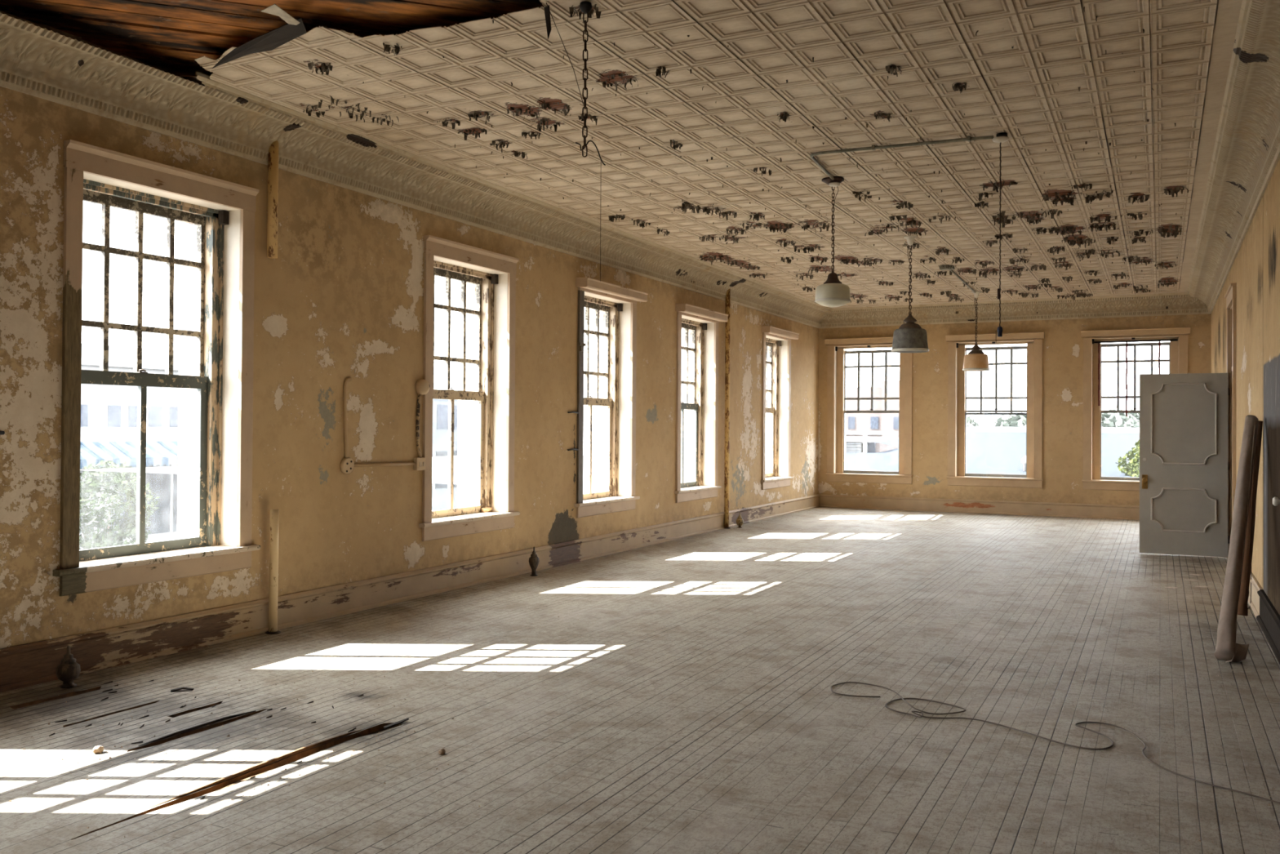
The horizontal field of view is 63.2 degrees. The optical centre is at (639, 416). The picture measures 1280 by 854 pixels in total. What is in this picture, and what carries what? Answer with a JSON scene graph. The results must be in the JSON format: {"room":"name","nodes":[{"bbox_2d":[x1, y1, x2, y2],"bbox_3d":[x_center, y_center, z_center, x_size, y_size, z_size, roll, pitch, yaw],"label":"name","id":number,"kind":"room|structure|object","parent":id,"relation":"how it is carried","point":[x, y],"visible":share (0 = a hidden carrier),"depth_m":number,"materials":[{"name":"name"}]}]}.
{"room":"abandoned empty hall","nodes":[
{"label":"abandoned empty hall","id":0,"kind":"room"},
{"bbox_2d":[285,728,390,764],"bbox_3d":[-1.665,1.605,4.558,0.150,0.025,1.900,0,-1,27],"label":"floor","id":1,"kind":"structure","parent":0,"point":[384,729],"depth_m":5.27,"materials":[{"name":"wood"}]},
{"bbox_2d":[220,771,264,789],"bbox_3d":[-1.754,1.582,4.415,0.026,0.018,0.450,0,-1,24],"label":"wooden floorboards","id":2,"kind":"object","parent":1,"relation":"on","point":[243,780],"visible":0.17,"depth_m":4.50,"materials":[{"name":"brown wood"}]},
{"bbox_2d":[145,728,361,808],"bbox_3d":[-1.693,1.564,4.647,0.015,0.031,1.286,0,-1,27],"label":"wooden floorboards","id":3,"kind":"object","parent":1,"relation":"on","point":[303,748],"visible":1,"depth_m":4.64,"materials":[{"name":"brown wood"}]},
{"bbox_2d":[383,717,408,728],"bbox_3d":[-1.246,1.569,5.324,0.133,0.030,0.022,1,-1,-40],"label":"wooden floorboards","id":4,"kind":"object","parent":1,"relation":"on","point":[407,718],"visible":1,"depth_m":5.31,"materials":[{"name":"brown wood"}]},
{"bbox_2d":[0,10,818,648],"bbox_3d":[-1.308,-0.432,10.750,0.355,4.850,21.450,0,-1,27],"label":"wall","id":5,"kind":"structure","parent":0,"point":[341,298],"depth_m":8.16,"materials":[{"name":"paint"}]},
{"bbox_2d":[53,139,261,595],"bbox_3d":[-3.258,-0.279,6.863,0.502,2.690,1.513,0,-1,27],"label":"window","id":6,"kind":"structure","parent":5,"relation":"in","point":[222,211],"depth_m":7.03,"materials":[{"name":"beige paint"}]},
{"bbox_2d":[266,140,279,258],"bbox_3d":[-2.655,-1.627,7.525,0.074,0.958,0.074,0,-1,27],"label":"pipe","id":7,"kind":"object","parent":5,"relation":"attached to","point":[273,157],"visible":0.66,"depth_m":7.49,"materials":[{"name":"metal"}]},
{"bbox_2d":[339,377,430,473],"bbox_3d":[-2.104,0.068,8.682,0.077,0.792,1.052,0,-1,27],"label":"conduit","id":8,"kind":"object","parent":5,"relation":"attached to","point":[347,464],"visible":1,"depth_m":8.80,"materials":[{"name":"beige metal"}]},
{"bbox_2d":[419,462,425,466],"bbox_3d":[-1.900,0.416,9.081,0.004,0.040,0.084,0,-1,27],"label":"socket","id":9,"kind":"object","parent":8,"relation":"attached to","point":[421,464],"depth_m":9.08,"materials":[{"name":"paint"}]},
{"bbox_2d":[0,493,819,693],"bbox_3d":[-1.223,1.494,10.475,0.047,0.274,20.677,0,-1,27],"label":"baseboard","id":10,"kind":"structure","parent":5,"relation":"attached to","point":[28,664],"depth_m":7.92,"materials":[{"name":"paint"}]},
{"bbox_2d":[0,12,831,328],"bbox_3d":[-0.503,-1.943,11.556,0.360,0.342,18.177,0,-1,27],"label":"trim","id":11,"kind":"structure","parent":5,"relation":"attached to","point":[36,61],"depth_m":7.83,"materials":[{"name":"metal"}]},
{"bbox_2d":[418,235,519,541],"bbox_3d":[-1.755,-0.241,9.871,0.502,2.690,1.508,0,-1,27],"label":"window","id":12,"kind":"structure","parent":5,"relation":"in","point":[492,274],"depth_m":10.28,"materials":[{"name":"beige paint"}]},
{"bbox_2d":[480,506,492,512],"bbox_3d":[-1.520,0.921,10.347,0.099,0.060,0.147,0,-1,27],"label":"chunk","id":13,"kind":"object","parent":12,"relation":"on","point":[484,509],"visible":1,"depth_m":10.30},
{"bbox_2d":[567,448,578,450],"bbox_3d":[-0.742,0.365,11.460,0.034,0.025,0.216,0,-1,27],"label":"rod","id":14,"kind":"object","parent":5,"relation":"attached to","point":[573,449],"visible":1,"depth_m":11.46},
{"bbox_2d":[567,411,578,413],"bbox_3d":[-0.739,-0.045,11.464,0.034,0.025,0.216,0,-1,27],"label":"rod","id":15,"kind":"object","parent":5,"relation":"attached to","point":[576,412],"visible":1,"depth_m":11.45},
{"bbox_2d":[574,277,648,517],"bbox_3d":[-0.508,-0.199,12.262,0.594,2.667,1.505,0,-1,27],"label":"window","id":16,"kind":"structure","parent":5,"relation":"in","point":[618,304],"depth_m":12.73,"materials":[{"name":"beige paint"}]},
{"bbox_2d":[577,342,585,351],"bbox_3d":[-0.649,-0.773,11.579,0.030,0.095,0.125,0,-1,27],"label":"bracket","id":17,"kind":"object","parent":16,"relation":"attached to","point":[581,345],"visible":1,"depth_m":11.56,"materials":[{"name":"grey metal"}]},
{"bbox_2d":[674,303,728,502],"bbox_3d":[0.680,-0.170,14.639,0.594,2.667,1.520,0,-1,27],"label":"window","id":18,"kind":"structure","parent":5,"relation":"in","point":[703,323],"depth_m":15.12,"materials":[{"name":"beige paint"}]},
{"bbox_2d":[724,288,730,528],"bbox_3d":[1.292,-0.152,15.407,0.110,3.630,0.110,0,-1,27],"label":"pipe","id":19,"kind":"object","parent":5,"relation":"attached to","point":[728,292],"visible":0.93,"depth_m":15.38,"materials":[{"name":"beige metal"}]},
{"bbox_2d":[760,325,799,489],"bbox_3d":[2.177,-0.132,17.633,0.594,2.667,1.495,0,-1,27],"label":"window","id":20,"kind":"structure","parent":5,"relation":"in","point":[776,342],"depth_m":18.12,"materials":[{"name":"beige paint"}]},
{"bbox_2d":[177,222,767,538],"bbox_3d":[-1.577,1.592,10.859,0.220,10.000,21.450,0,-1,27],"label":"brick wall","id":21,"kind":"structure","parent":0,"point":[187,321],"depth_m":10.48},
{"bbox_2d":[0,0,1242,308],"bbox_3d":[1.073,-2.087,9.358,7.965,0.303,20.652,0,-1,27],"label":"ceiling","id":22,"kind":"structure","parent":0,"point":[706,119],"depth_m":7.17,"materials":[{"name":"paint"}]},
{"bbox_2d":[546,2,583,105],"bbox_3d":[-0.391,-1.887,5.422,0.200,0.531,0.011,0,-1,-4],"label":"string","id":23,"kind":"object","parent":22,"relation":"hanging from","point":[546,2],"visible":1,"depth_m":5.42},
{"bbox_2d":[579,1,591,157],"bbox_3d":[-0.285,-1.750,5.417,0.068,0.803,0.068,0,-1,27],"label":"hanging chain","id":24,"kind":"object","parent":22,"relation":"hanging from","point":[585,7],"visible":1,"depth_m":5.41,"materials":[{"name":"black metal"}]},
{"bbox_2d":[575,140,605,281],"bbox_3d":[-0.259,-1.073,5.432,0.170,0.744,0.019,0,-1,21],"label":"hanging wire","id":25,"kind":"object","parent":24,"relation":"hanging from","point":[588,140],"visible":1,"depth_m":5.40,"materials":[{"name":"black metal"}]},
{"bbox_2d":[814,176,850,306],"bbox_3d":[1.706,-1.534,9.200,0.316,1.134,0.316,0,-1,27],"label":"pendant lamp","id":26,"kind":"object","parent":22,"relation":"hanging from","point":[833,293],"visible":1,"depth_m":9.12,"materials":[{"name":"white glass"}]},
{"bbox_2d":[809,135,993,180],"bbox_3d":[2.138,-2.090,8.405,1.466,0.036,0.901,0,-1,27],"label":"conduit","id":27,"kind":"object","parent":22,"relation":"attached to","point":[969,139],"visible":1,"depth_m":8.05,"materials":[{"name":"grey metal"}]},
{"bbox_2d":[891,235,928,353],"bbox_3d":[3.108,-1.404,11.967,0.424,1.324,0.424,0,-1,27],"label":"pendant lamp","id":28,"kind":"object","parent":22,"relation":"hanging from","point":[910,337],"visible":0.99,"depth_m":11.84,"materials":[{"name":"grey metal"}]},
{"bbox_2d":[939,265,975,293],"bbox_3d":[4.791,-2.003,15.368,0.180,0.045,2.890,0,-1,27],"label":"conduit","id":29,"kind":"object","parent":22,"relation":"attached to","point":[944,268],"visible":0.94,"depth_m":14.40,"materials":[{"name":"grey metal"}]},
{"bbox_2d":[962,291,990,371],"bbox_3d":[5.411,-1.373,16.745,0.424,1.269,0.424,0,-1,27],"label":"pendant lamp","id":30,"kind":"object","parent":22,"relation":"hanging from","point":[975,360],"visible":1,"depth_m":16.62,"materials":[{"name":"beige glass"}]},
{"bbox_2d":[991,133,1008,342],"bbox_3d":[2.689,-1.329,7.768,0.120,1.558,0.120,0,-1,27],"label":"socket","id":31,"kind":"object","parent":22,"relation":"hanging from","point":[1000,138],"visible":1,"depth_m":7.76,"materials":[{"name":"black metal"}]},
{"bbox_2d":[995,326,1002,342],"bbox_3d":[2.681,-0.611,7.763,0.049,0.122,0.040,0,-1,27],"label":"socket","id":32,"kind":"object","parent":31,"relation":"attached to","point":[999,330],"depth_m":7.75,"materials":[{"name":"black plastic"}]},
{"bbox_2d":[0,506,1279,853],"bbox_3d":[1.786,1.625,9.000,6.820,0.058,20.732,0,-1,27],"label":"floor","id":33,"kind":"structure","parent":0,"point":[741,741],"depth_m":5.51,"materials":[{"name":"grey wood"}]},
{"bbox_2d":[55,645,80,688],"bbox_3d":[-3.265,1.427,5.943,0.126,0.233,0.126,0,-1,27],"label":"radiator valve","id":34,"kind":"object","parent":33,"relation":"on","point":[68,670],"visible":1,"depth_m":5.91,"materials":[{"name":"gold metal"}]},
{"bbox_2d":[92,745,103,753],"bbox_3d":[-2.515,1.545,4.826,0.038,0.034,0.050,0,-1,27],"label":"chunk","id":35,"kind":"object","parent":33,"relation":"on","point":[98,748],"visible":1,"depth_m":4.82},
{"bbox_2d":[170,686,193,692],"bbox_3d":[-2.623,1.561,5.961,0.123,0.018,0.038,1,-1,-16],"label":"wooden floorboards","id":36,"kind":"object","parent":33,"relation":"on","point":[182,687],"visible":1,"depth_m":5.95,"materials":[{"name":"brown wood"}]},
{"bbox_2d":[137,710,255,746],"bbox_3d":[-2.219,1.564,5.242,0.021,0.020,0.694,0,-1,28],"label":"wooden floorboards","id":37,"kind":"object","parent":33,"relation":"on","point":[242,713],"visible":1,"depth_m":5.22,"materials":[{"name":"brown wood"}]},
{"bbox_2d":[265,509,280,634],"bbox_3d":[-2.634,1.117,7.481,0.104,0.895,0.104,0,-1,27],"label":"pipe stub","id":38,"kind":"object","parent":33,"relation":"on","point":[274,513],"visible":1,"depth_m":7.46,"materials":[{"name":"beige metal"}]},
{"bbox_2d":[438,747,445,754],"bbox_3d":[-0.922,1.558,4.844,0.030,0.027,0.034,0,-1,27],"label":"chunk","id":39,"kind":"object","parent":33,"relation":"on","point":[442,751],"visible":1,"depth_m":4.83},
{"bbox_2d":[528,546,539,576],"bbox_3d":[-1.062,1.451,10.425,0.108,0.293,0.108,0,-1,27],"label":"radiator valve","id":40,"kind":"object","parent":33,"relation":"on","point":[534,560],"visible":1,"depth_m":10.40,"materials":[{"name":"gold metal"}]},
{"bbox_2d":[0,511,1279,853],"bbox_3d":[2.429,1.624,10.497,6.443,0.040,15.875,0,-1,27],"label":"crumbs","id":41,"kind":"object","parent":33,"relation":"on","point":[1260,832],"visible":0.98,"depth_m":5.09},
{"bbox_2d":[736,511,743,528],"bbox_3d":[1.491,1.545,15.532,0.114,0.233,0.114,0,-1,27],"label":"radiator valve","id":42,"kind":"object","parent":33,"relation":"on","point":[740,521],"visible":1,"depth_m":15.50,"materials":[{"name":"gold metal"}]},
{"bbox_2d":[831,681,1279,803],"bbox_3d":[2.032,1.572,5.256,0.604,0.040,2.533,1,-1,-41],"label":"cable","id":43,"kind":"object","parent":33,"relation":"on","point":[899,695],"visible":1,"depth_m":5.33,"materials":[{"name":"black rubber"}]},
{"bbox_2d":[1214,414,1258,662],"bbox_3d":[4.318,0.786,7.416,0.189,1.617,1.825,0,-1,36],"label":"rolled carpet","id":44,"kind":"object","parent":33,"relation":"on","point":[1227,649],"visible":1,"depth_m":7.24,"materials":[{"name":"brown carpet"}]},
{"bbox_2d":[1237,420,1262,615],"bbox_3d":[4.858,0.806,8.289,0.202,1.552,0.080,0,-1,-7],"label":"roll","id":45,"kind":"object","parent":33,"relation":"on","point":[1242,610],"visible":0.58,"depth_m":8.26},
{"bbox_2d":[860,343,1016,348],"bbox_3d":[6.403,1.716,18.739,7.900,10.000,0.220,0,-1,27],"label":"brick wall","id":46,"kind":"structure","parent":0,"point":[1004,344],"depth_m":18.95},
{"bbox_2d":[817,313,1211,505],"bbox_3d":[6.265,-0.312,18.512,7.350,4.850,0.355,0,-1,27],"label":"wall","id":47,"kind":"structure","parent":0,"point":[1062,342],"depth_m":17.97,"materials":[{"name":"paint"}]},
{"bbox_2d":[824,336,912,484],"bbox_3d":[4.326,-0.115,19.462,1.642,2.694,0.544,0,-1,27],"label":"window","id":48,"kind":"structure","parent":47,"relation":"in","point":[837,398],"depth_m":19.50,"materials":[{"name":"beige paint"}]},
{"bbox_2d":[818,493,1139,519],"bbox_3d":[6.299,1.614,18.246,6.555,0.274,0.047,0,-1,27],"label":"baseboard","id":49,"kind":"structure","parent":47,"relation":"attached to","point":[955,505],"depth_m":18.34,"materials":[{"name":"paint"}]},
{"bbox_2d":[945,331,1044,488],"bbox_3d":[6.313,-0.112,18.469,1.647,2.694,0.544,0,-1,27],"label":"window","id":50,"kind":"structure","parent":47,"relation":"in","point":[957,475],"depth_m":18.41,"materials":[{"name":"beige paint"}]},
{"bbox_2d":[819,292,1209,328],"bbox_3d":[6.242,-1.840,18.142,6.535,0.342,0.360,0,-1,27],"label":"trim","id":51,"kind":"structure","parent":47,"relation":"attached to","point":[1178,303],"depth_m":17.99,"materials":[{"name":"metal"}]},
{"bbox_2d":[1080,327,1190,490],"bbox_3d":[8.308,-0.109,17.471,1.636,2.694,0.544,0,-1,27],"label":"window","id":52,"kind":"structure","parent":47,"relation":"in","point":[1178,344],"depth_m":17.59,"materials":[{"name":"beige paint"}]},
{"bbox_2d":[1210,158,1279,614],"bbox_3d":[4.761,-0.424,7.632,0.220,4.850,21.300,0,-1,27],"label":"wall","id":53,"kind":"structure","parent":0,"point":[1255,269],"depth_m":8.35,"materials":[{"name":"paint"}]},
{"bbox_2d":[1139,373,1229,557],"bbox_3d":[6.455,0.566,12.351,0.948,2.156,0.110,0,-1,27],"label":"door","id":54,"kind":"structure","parent":53,"relation":"in","point":[1184,464],"depth_m":12.36,"materials":[{"name":"grey paint"}]},
{"bbox_2d":[1224,283,1236,558],"bbox_3d":[6.767,0.110,11.718,0.265,3.085,1.235,0,-1,27],"label":"trim","id":55,"kind":"structure","parent":53,"relation":"attached to","point":[1230,295],"depth_m":12.13,"materials":[{"name":"beige paint"}]},
{"bbox_2d":[1186,0,1279,313],"bbox_3d":[5.467,-1.924,9.689,0.360,0.342,16.177,0,-1,27],"label":"trim","id":56,"kind":"structure","parent":53,"relation":"attached to","point":[1246,156],"depth_m":7.67,"materials":[{"name":"metal"}]},
{"bbox_2d":[1247,568,1251,608],"bbox_3d":[5.148,1.140,8.847,0.073,0.952,0.762,0,-1,36],"label":"loose wire","id":57,"kind":"object","parent":53,"relation":"hanging from","point":[1251,569],"visible":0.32,"depth_m":8.89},
{"bbox_2d":[1248,572,1262,617],"bbox_3d":[5.666,1.530,9.749,0.047,0.274,3.300,0,-1,27],"label":"baseboard","id":58,"kind":"structure","parent":53,"relation":"attached to","point":[1255,586],"depth_m":8.66,"materials":[{"name":"paint"}]},
{"bbox_2d":[1256,589,1279,664],"bbox_3d":[2.442,1.449,3.300,0.047,0.274,11.120,0,-1,27],"label":"trim","id":59,"kind":"structure","parent":53,"relation":"attached to","point":[1268,619],"depth_m":7.45,"materials":[{"name":"grey wood"}]},
{"bbox_2d":[1272,497,1279,506],"bbox_3d":[4.215,0.561,6.864,0.069,0.063,0.064,0,-1,27],"label":"fitting","id":60,"kind":"object","parent":53,"relation":"attached to","point":[1276,501],"visible":1,"depth_m":6.85,"materials":[{"name":"silver metal"}]},
{"label":"outside","id":61,"kind":"structure","parent":0,"visible":0},
{"bbox_2d":[80,455,587,488],"bbox_3d":[-0.995,1.805,37.372,24.800,0.001,24.000,0,-1,27],"label":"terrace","id":62,"kind":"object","parent":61,"point":[440,464],"visible":0.02,"depth_m":32.68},
{"bbox_2d":[845,418,898,453],"bbox_3d":[7.026,0.974,32.505,1.900,1.750,4.550,0,-1,27],"label":"shed","id":63,"kind":"object","parent":62,"relation":"on","point":[866,444],"visible":0.35,"depth_m":30.34,"materials":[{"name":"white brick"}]},
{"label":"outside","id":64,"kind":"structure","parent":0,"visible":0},
{"bbox_2d":[845,426,1139,477],"bbox_3d":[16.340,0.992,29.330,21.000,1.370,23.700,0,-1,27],"label":"building","id":65,"kind":"structure","parent":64,"point":[989,450],"depth_m":29.38,"materials":[{"name":"white"}]},
{"bbox_2d":[1021,455,1026,471],"bbox_3d":[8.607,0.950,23.078,0.300,0.600,0.300,0,-1,27],"label":"roof vent","id":66,"kind":"object","parent":65,"relation":"on","point":[1024,459],"visible":0.26,"depth_m":23.02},
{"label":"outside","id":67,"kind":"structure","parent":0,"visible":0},
{"label":"ground","id":68,"kind":"structure","parent":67,"visible":0},
{"bbox_2d":[79,459,159,549],"bbox_3d":[-19.840,3.862,38.694,3.829,4.569,3.407,0,-1,27],"label":"street tree","id":69,"kind":"object","parent":68,"relation":"on","point":[129,530],"visible":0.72,"depth_m":38.15,"materials":[{"name":"green plant"}]},
{"bbox_2d":[79,342,178,549],"bbox_3d":[-26.924,1.557,45.083,11.520,9.200,12.800,0,-1,27],"label":"building","id":70,"kind":"structure","parent":68,"relation":"on","point":[108,413],"depth_m":45.00,"materials":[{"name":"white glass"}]},
{"bbox_2d":[431,398,457,510],"bbox_3d":[-18.065,2.394,64.458,10.040,8.000,28.800,0,-1,27],"label":"building","id":71,"kind":"structure","parent":68,"relation":"on","point":[440,406],"depth_m":64.74,"materials":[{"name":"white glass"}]},
{"bbox_2d":[845,380,899,442],"bbox_3d":[15.291,2.293,63.576,5.900,8.600,8.550,0,-1,27],"label":"brick building","id":72,"kind":"structure","parent":68,"relation":"on","point":[879,424],"depth_m":60.24,"materials":[{"name":"white brick"}]},
{"bbox_2d":[966,415,991,426],"bbox_3d":[23.802,3.003,81.985,10.480,7.646,6.703,0,-1,27],"label":"tree","id":73,"kind":"object","parent":68,"relation":"on","point":[970,423],"visible":0.02,"depth_m":80.49,"materials":[{"name":"green plant"}]},
{"bbox_2d":[988,412,1026,426],"bbox_3d":[32.896,3.099,86.348,11.564,7.648,6.477,0,-1,27],"label":"tree","id":74,"kind":"object","parent":68,"relation":"on","point":[1019,420],"visible":0.06,"depth_m":86.38,"materials":[{"name":"green plant"}]},
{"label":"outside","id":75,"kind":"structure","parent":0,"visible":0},
{"label":"ground","id":76,"kind":"structure","parent":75,"visible":0},
{"bbox_2d":[1101,406,1139,427],"bbox_3d":[34.498,3.021,76.639,9.989,7.641,6.525,0,-1,27],"label":"tree","id":77,"kind":"object","parent":76,"relation":"on","point":[1108,420],"visible":0.11,"depth_m":74.83,"materials":[{"name":"green plant"}]},
{"bbox_2d":[1115,439,1139,476],"bbox_3d":[10.711,3.238,21.671,1.509,5.869,1.654,0,-1,27],"label":"tree","id":78,"kind":"object","parent":76,"relation":"on","point":[1130,468],"visible":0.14,"depth_m":21.69,"materials":[{"name":"green plant"}]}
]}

